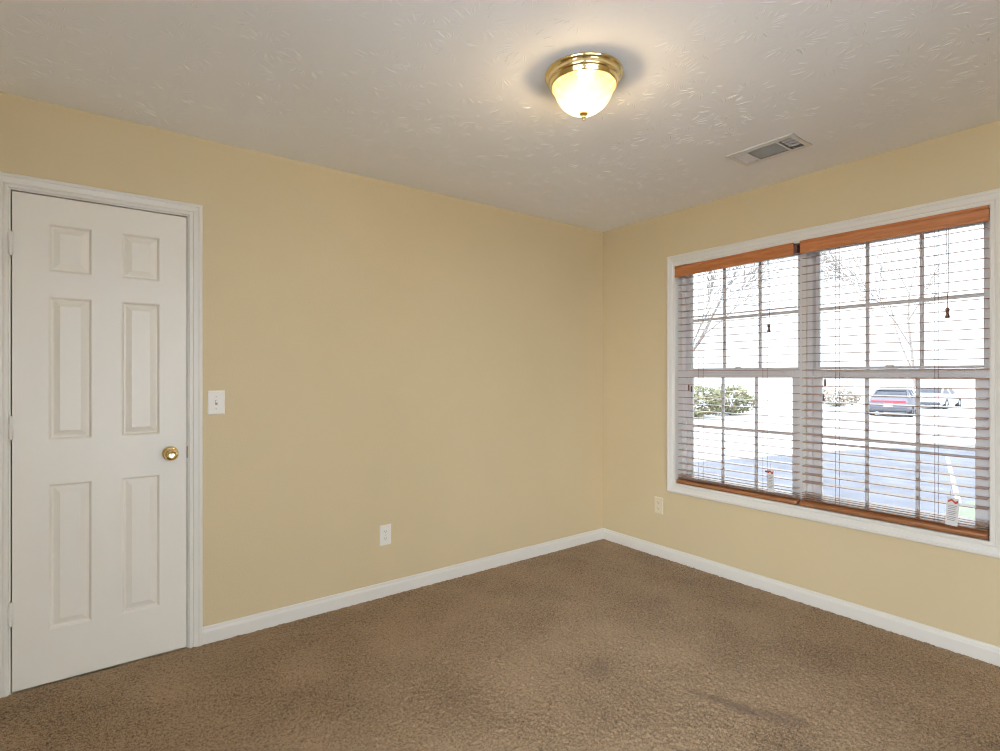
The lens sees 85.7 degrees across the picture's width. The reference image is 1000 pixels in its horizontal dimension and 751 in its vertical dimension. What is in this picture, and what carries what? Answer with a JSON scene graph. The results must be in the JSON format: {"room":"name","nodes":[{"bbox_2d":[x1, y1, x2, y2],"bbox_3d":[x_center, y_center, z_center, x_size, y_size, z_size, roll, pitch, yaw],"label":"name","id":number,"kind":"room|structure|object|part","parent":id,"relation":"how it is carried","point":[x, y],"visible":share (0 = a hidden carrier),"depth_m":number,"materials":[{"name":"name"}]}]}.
{"room":"empty bedroom","nodes":[
{"label":"empty bedroom","id":0,"kind":"room"},
{"bbox_2d":[0,92,602,694],"bbox_3d":[-0.798,0.126,3.158,4.280,2.540,0.120,0,0,-37],"label":"wall","id":1,"kind":"structure","parent":0,"point":[427,365],"depth_m":3.07,"materials":[{"name":"paint"}]},
{"bbox_2d":[8,188,188,694],"bbox_3d":[-1.748,0.266,2.391,0.666,2.085,0.166,0,0,-37],"label":"door","id":2,"kind":"structure","parent":1,"relation":"in","point":[98,419],"depth_m":2.36,"materials":[{"name":"white paint"}]},
{"bbox_3d":[-1.524,0.364,2.497,0.067,0.067,0.068,0,0,-37],"label":"handle","id":3,"kind":"part","parent":2,"relation":"part of","materials":[{"name":"gold metal"}]},
{"bbox_2d":[0,171,202,697],"bbox_3d":[-1.733,0.244,2.371,0.750,2.127,0.018,0,0,-37],"label":"trim","id":4,"kind":"structure","parent":1,"relation":"attached to","point":[7,180],"depth_m":2.43,"materials":[{"name":"white paint"}]},
{"bbox_2d":[208,390,224,414],"bbox_3d":[-1.385,0.133,2.632,0.075,0.117,0.017,0,0,-37],"label":"light switch","id":5,"kind":"object","parent":1,"relation":"attached to","point":[216,399],"visible":1,"depth_m":2.63,"materials":[{"name":"white plastic"}]},
{"bbox_2d":[379,524,390,545],"bbox_3d":[-0.674,0.938,3.171,0.072,0.118,0.008,0,0,-37],"label":"wall outlet","id":6,"kind":"object","parent":1,"relation":"attached to","point":[384,530],"visible":1,"depth_m":3.17,"materials":[{"name":"white plastic"}]},
{"bbox_2d":[203,528,602,644],"bbox_3d":[-0.304,1.262,3.445,2.825,0.093,0.013,0,0,-37],"label":"baseboard","id":7,"kind":"structure","parent":1,"relation":"attached to","point":[271,618],"depth_m":3.14,"materials":[{"name":"white paint"}]},
{"bbox_2d":[0,0,999,231],"bbox_3d":[0.438,-1.213,1.510,4.280,0.141,4.240,0,0,-37],"label":"ceiling","id":8,"kind":"structure","parent":0,"point":[453,98],"depth_m":2.12,"materials":[{"name":"white paint"}]},
{"bbox_2d":[545,52,623,120],"bbox_3d":[0.319,-1.056,2.052,0.296,0.176,0.296,0,0,-37],"label":"ceiling light","id":9,"kind":"object","parent":8,"relation":"attached to","point":[582,84],"visible":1,"depth_m":2.02,"materials":[{"name":"white glass"}]},
{"bbox_3d":[0.308,-1.058,2.017,0.057,0.057,0.064,0,0,18],"label":"bulb","id":10,"kind":"part","parent":9,"relation":"part of","materials":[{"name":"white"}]},
{"bbox_3d":[0.319,-1.050,2.052,0.242,0.108,0.242,0,0,-37],"label":"lamp shade","id":11,"kind":"part","parent":9,"relation":"part of","materials":[{"name":"white glass"}]},
{"bbox_3d":[0.330,-1.058,2.086,0.057,0.057,0.064,0,0,18],"label":"bulb","id":12,"kind":"part","parent":9,"relation":"part of","materials":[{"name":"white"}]},
{"bbox_2d":[726,133,811,165],"bbox_3d":[1.361,-1.206,2.737,0.205,0.137,0.336,0,0,-37],"label":"ceiling vent","id":13,"kind":"object","parent":8,"relation":"in","point":[769,148],"visible":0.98,"depth_m":2.73,"materials":[{"name":"white metal"}]},
{"bbox_2d":[0,539,999,750],"bbox_3d":[0.422,1.298,1.498,4.000,0.012,4.000,0,0,-37],"label":"floor","id":14,"kind":"structure","parent":0,"point":[603,644],"depth_m":2.27,"materials":[{"name":"brown carpet"}]},
{"bbox_2d":[603,120,999,646],"bbox_3d":[2.122,0.126,2.698,0.160,2.540,4.120,0,0,-37],"label":"wall","id":15,"kind":"structure","parent":0,"point":[947,589],"depth_m":3.23,"materials":[{"name":"paint"}]},
{"bbox_2d":[655,496,662,514],"bbox_3d":[1.139,0.933,3.868,0.008,0.118,0.072,0,0,-37],"label":"wall outlet","id":16,"kind":"object","parent":15,"relation":"attached to","point":[658,501],"visible":1,"depth_m":3.86,"materials":[{"name":"beige plastic"}]},
{"bbox_2d":[682,245,801,499],"bbox_3d":[1.565,-0.009,3.502,0.095,1.521,0.815,0,0,-37],"label":"window","id":17,"kind":"structure","parent":15,"relation":"in","point":[688,369],"depth_m":3.51,"materials":[{"name":"white plastic"}]},
{"bbox_2d":[674,243,799,504],"bbox_3d":[1.483,-0.009,3.440,0.076,1.514,0.812,0,0,-37],"label":"window blind","id":18,"kind":"object","parent":17,"relation":"attached to","point":[789,249],"visible":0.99,"depth_m":3.39,"materials":[{"name":"orange wood"}]},
{"bbox_3d":[1.488,0.732,3.446,0.055,0.033,0.808,0,0,-37],"label":"rail","id":19,"kind":"part","parent":18,"relation":"part of","materials":[{"name":"brown wood"}]},
{"bbox_3d":[1.613,-0.511,3.228,0.003,0.414,0.010,0,0,-37],"label":"lift cord","id":20,"kind":"part","parent":18,"relation":"part of","materials":[{"name":"fabric"}]},
{"bbox_2d":[765,465,773,492],"bbox_3d":[1.613,0.603,3.224,0.006,0.186,0.053,0,0,-37],"label":"tag","id":21,"kind":"object","parent":18,"relation":"hanging from","point":[770,472],"visible":1,"depth_m":3.22,"materials":[{"name":"white paper"}]},
{"bbox_3d":[1.537,-0.016,3.481,0.008,0.028,0.640,0,0,-37],"label":"finger rail","id":22,"kind":"part","parent":17,"relation":"part of","materials":[{"name":"white plastic"}]},
{"bbox_3d":[1.550,0.345,3.490,0.028,0.771,0.759,0,0,-37],"label":"sash","id":23,"kind":"part","parent":17,"relation":"part of","materials":[{"name":"white plastic"}]},
{"bbox_2d":[693,378,791,484],"bbox_3d":[1.550,0.350,3.490,0.017,0.678,0.676,0,0,-37],"label":"grille","id":24,"kind":"object","parent":17,"relation":"attached to","point":[722,379],"depth_m":3.57,"materials":[{"name":"white plastic"}]},
{"bbox_3d":[1.575,-0.376,3.510,0.028,0.744,0.759,0,0,-37],"label":"sash","id":25,"kind":"part","parent":17,"relation":"part of","materials":[{"name":"white plastic"}]},
{"bbox_2d":[692,262,797,367],"bbox_3d":[1.575,-0.384,3.510,0.017,0.670,0.724,0,0,-37],"label":"grille","id":26,"kind":"object","parent":17,"relation":"attached to","point":[760,314],"depth_m":3.50,"materials":[{"name":"white plastic"}]},
{"bbox_2d":[603,528,999,666],"bbox_3d":[2.017,1.262,2.694,0.013,0.093,4.000,0,0,-37],"label":"baseboard","id":27,"kind":"structure","parent":15,"relation":"attached to","point":[973,648],"depth_m":2.96,"materials":[{"name":"white paint"}]},
{"bbox_2d":[802,253,806,497],"bbox_3d":[1.810,-0.009,3.164,0.109,1.521,0.025,0,0,-37],"label":"trim","id":28,"kind":"structure","parent":15,"relation":"attached to","point":[804,261],"depth_m":3.13,"materials":[{"name":"white paint"}]},
{"bbox_2d":[667,188,999,558],"bbox_3d":[1.744,-0.009,3.114,0.094,1.651,1.780,0,0,-37],"label":"trim","id":29,"kind":"structure","parent":15,"relation":"attached to","point":[990,547],"depth_m":2.87,"materials":[{"name":"white paint"}]},
{"bbox_2d":[807,220,989,537],"bbox_3d":[2.066,-0.009,2.834,0.095,1.521,0.815,0,0,-37],"label":"window","id":30,"kind":"structure","parent":15,"relation":"in","point":[980,514],"depth_m":2.83,"materials":[{"name":"white plastic"}]},
{"bbox_2d":[799,205,989,539],"bbox_3d":[1.979,-0.011,2.778,0.076,1.514,0.826,0,0,-37],"label":"window blind","id":31,"kind":"object","parent":30,"relation":"attached to","point":[977,528],"visible":0.96,"depth_m":2.74,"materials":[{"name":"orange wood"}]},
{"bbox_3d":[1.853,-0.004,2.960,0.055,1.447,0.002,0,0,-37],"label":"ladder cord","id":32,"kind":"part","parent":31,"relation":"part of","materials":[{"name":"fabric"}]},
{"bbox_3d":[1.984,0.727,2.785,0.054,0.039,0.821,0,0,-37],"label":"rail","id":33,"kind":"part","parent":31,"relation":"part of","materials":[{"name":"brown wood"}]},
{"bbox_3d":[2.114,-0.004,2.611,0.055,1.447,0.002,0,0,-37],"label":"ladder cord","id":34,"kind":"part","parent":31,"relation":"part of","materials":[{"name":"fabric"}]},
{"bbox_3d":[2.120,-0.522,2.552,0.003,0.409,0.010,0,0,-37],"label":"lift cord","id":35,"kind":"part","parent":31,"relation":"part of","materials":[{"name":"fabric"}]},
{"bbox_2d":[945,492,959,526],"bbox_3d":[2.129,0.616,2.537,0.005,0.184,0.054,0,0,-37],"label":"tag","id":36,"kind":"object","parent":31,"relation":"hanging from","point":[952,507],"visible":1,"depth_m":2.53,"materials":[{"name":"white paper"}]},
{"bbox_2d":[947,505,956,520],"bbox_3d":[2.127,0.646,2.536,0.001,0.073,0.036,0,0,-37],"label":"print","id":37,"kind":"object","parent":36,"relation":"attached to","point":[951,509],"depth_m":2.54},
{"bbox_3d":[2.038,-0.016,2.813,0.008,0.028,0.640,0,0,-37],"label":"finger rail","id":38,"kind":"part","parent":30,"relation":"part of","materials":[{"name":"white plastic"}]},
{"bbox_2d":[822,379,974,509],"bbox_3d":[2.051,0.350,2.822,0.017,0.678,0.676,0,0,-37],"label":"grille","id":39,"kind":"object","parent":30,"relation":"attached to","point":[918,446],"depth_m":2.82,"materials":[{"name":"white plastic"}]},
{"bbox_3d":[2.051,0.345,2.822,0.028,0.771,0.759,0,0,-37],"label":"sash","id":40,"kind":"part","parent":30,"relation":"part of","materials":[{"name":"white plastic"}]},
{"bbox_3d":[2.076,-0.376,2.842,0.028,0.744,0.759,0,0,-37],"label":"sash","id":41,"kind":"part","parent":30,"relation":"part of","materials":[{"name":"white plastic"}]},
{"bbox_2d":[820,234,983,365],"bbox_3d":[2.076,-0.384,2.842,0.017,0.670,0.724,0,0,-37],"label":"grille","id":42,"kind":"object","parent":30,"relation":"attached to","point":[867,304],"depth_m":2.87,"materials":[{"name":"white plastic"}]},
{"label":"outside","id":43,"kind":"structure","parent":0,"visible":0},
{"label":"ground","id":44,"kind":"structure","parent":43,"visible":0},
{"bbox_2d":[694,385,726,417],"bbox_3d":[9.883,1.285,27.198,3.038,1.849,3.094,0,0,3],"label":"shrub","id":45,"kind":"object","parent":44,"relation":"on","point":[710,394],"visible":0.41,"depth_m":26.43,"materials":[{"name":"green plant"}]},
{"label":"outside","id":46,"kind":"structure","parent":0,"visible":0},
{"bbox_2d":[694,384,974,461],"bbox_3d":[39.942,2.144,52.388,119.700,0.001,210.000,0,0,-37],"label":"ground","id":47,"kind":"structure","parent":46,"point":[772,390],"depth_m":22.66,"materials":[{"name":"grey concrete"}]},
{"bbox_2d":[707,384,758,414],"bbox_3d":[12.412,1.301,29.137,3.051,1.740,2.763,0,0,-37],"label":"shrub","id":48,"kind":"object","parent":47,"relation":"on","point":[728,409],"visible":0.62,"depth_m":28.49,"materials":[{"name":"green plant"}]},
{"bbox_2d":[694,250,831,349],"bbox_3d":[3.947,-2.908,14.664,9.943,10.120,7.301,0,0,36],"label":"bare tree","id":49,"kind":"object","parent":47,"relation":"on","point":[822,253],"visible":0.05,"depth_m":14.58,"materials":[{"name":"grey plant"}]},
{"bbox_2d":[702,404,834,416],"bbox_3d":[15.212,2.066,31.778,24.000,0.160,0.300,0,0,-37],"label":"kerb","id":50,"kind":"object","parent":47,"relation":"on","point":[824,405],"visible":0.06,"depth_m":32.26,"materials":[{"name":"concrete"}]},
{"bbox_2d":[823,387,863,405],"bbox_3d":[23.492,1.465,37.568,3.546,1.442,3.146,0,0,-37],"label":"shrub","id":51,"kind":"object","parent":47,"relation":"on","point":[849,391],"visible":0.6,"depth_m":36.78,"materials":[{"name":"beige plant"}]},
{"bbox_2d":[869,388,920,416],"bbox_3d":[21.600,1.426,29.477,2.120,1.440,4.780,0,0,43],"label":"car","id":52,"kind":"object","parent":47,"relation":"on","point":[885,391],"visible":0.69,"depth_m":28.00,"materials":[{"name":"grey paint"}]},
{"bbox_2d":[871,400,905,402],"bbox_3d":[19.999,1.336,27.767,1.480,0.100,0.065,0,0,43],"label":"tail lamp","id":53,"kind":"object","parent":52,"relation":"attached to","point":[872,401],"depth_m":27.75,"materials":[{"name":"red plastic"}]},
{"bbox_2d":[821,224,983,389],"bbox_3d":[34.100,-8.586,45.629,16.583,21.483,11.007,0,0,42],"label":"bare tree","id":54,"kind":"object","parent":47,"relation":"on","point":[881,267],"visible":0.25,"depth_m":46.35,"materials":[{"name":"grey plant"}]},
{"bbox_2d":[913,386,961,408],"bbox_3d":[28.996,1.426,35.866,4.780,1.440,2.120,0,0,-37],"label":"car","id":55,"kind":"object","parent":47,"relation":"on","point":[923,391],"visible":0.53,"depth_m":34.58,"materials":[{"name":"silver metal"}]},
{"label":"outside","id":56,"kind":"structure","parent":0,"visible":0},
{"bbox_2d":[694,444,974,512],"bbox_3d":[21.062,2.142,-0.772,25.700,0.001,47.600,0,0,-37],"label":"road","id":57,"kind":"structure","parent":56,"point":[847,493],"depth_m":11.90,"materials":[{"name":"asphalt"}]},
{"bbox_2d":[946,457,960,502],"bbox_3d":[9.400,2.138,11.194,7.218,0.001,1.968,0,0,-37],"label":"parking line","id":58,"kind":"object","parent":57,"relation":"on","point":[955,489],"visible":0.6,"depth_m":11.08,"materials":[{"name":"white paint"}]},
{"bbox_2d":[943,501,974,518],"bbox_3d":[7.168,2.121,3.170,8.200,0.050,8.580,0,0,-37],"label":"grass bed","id":59,"kind":"object","parent":57,"relation":"on","point":[968,512],"visible":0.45,"depth_m":8.31,"materials":[{"name":"green plant"}]}
]}

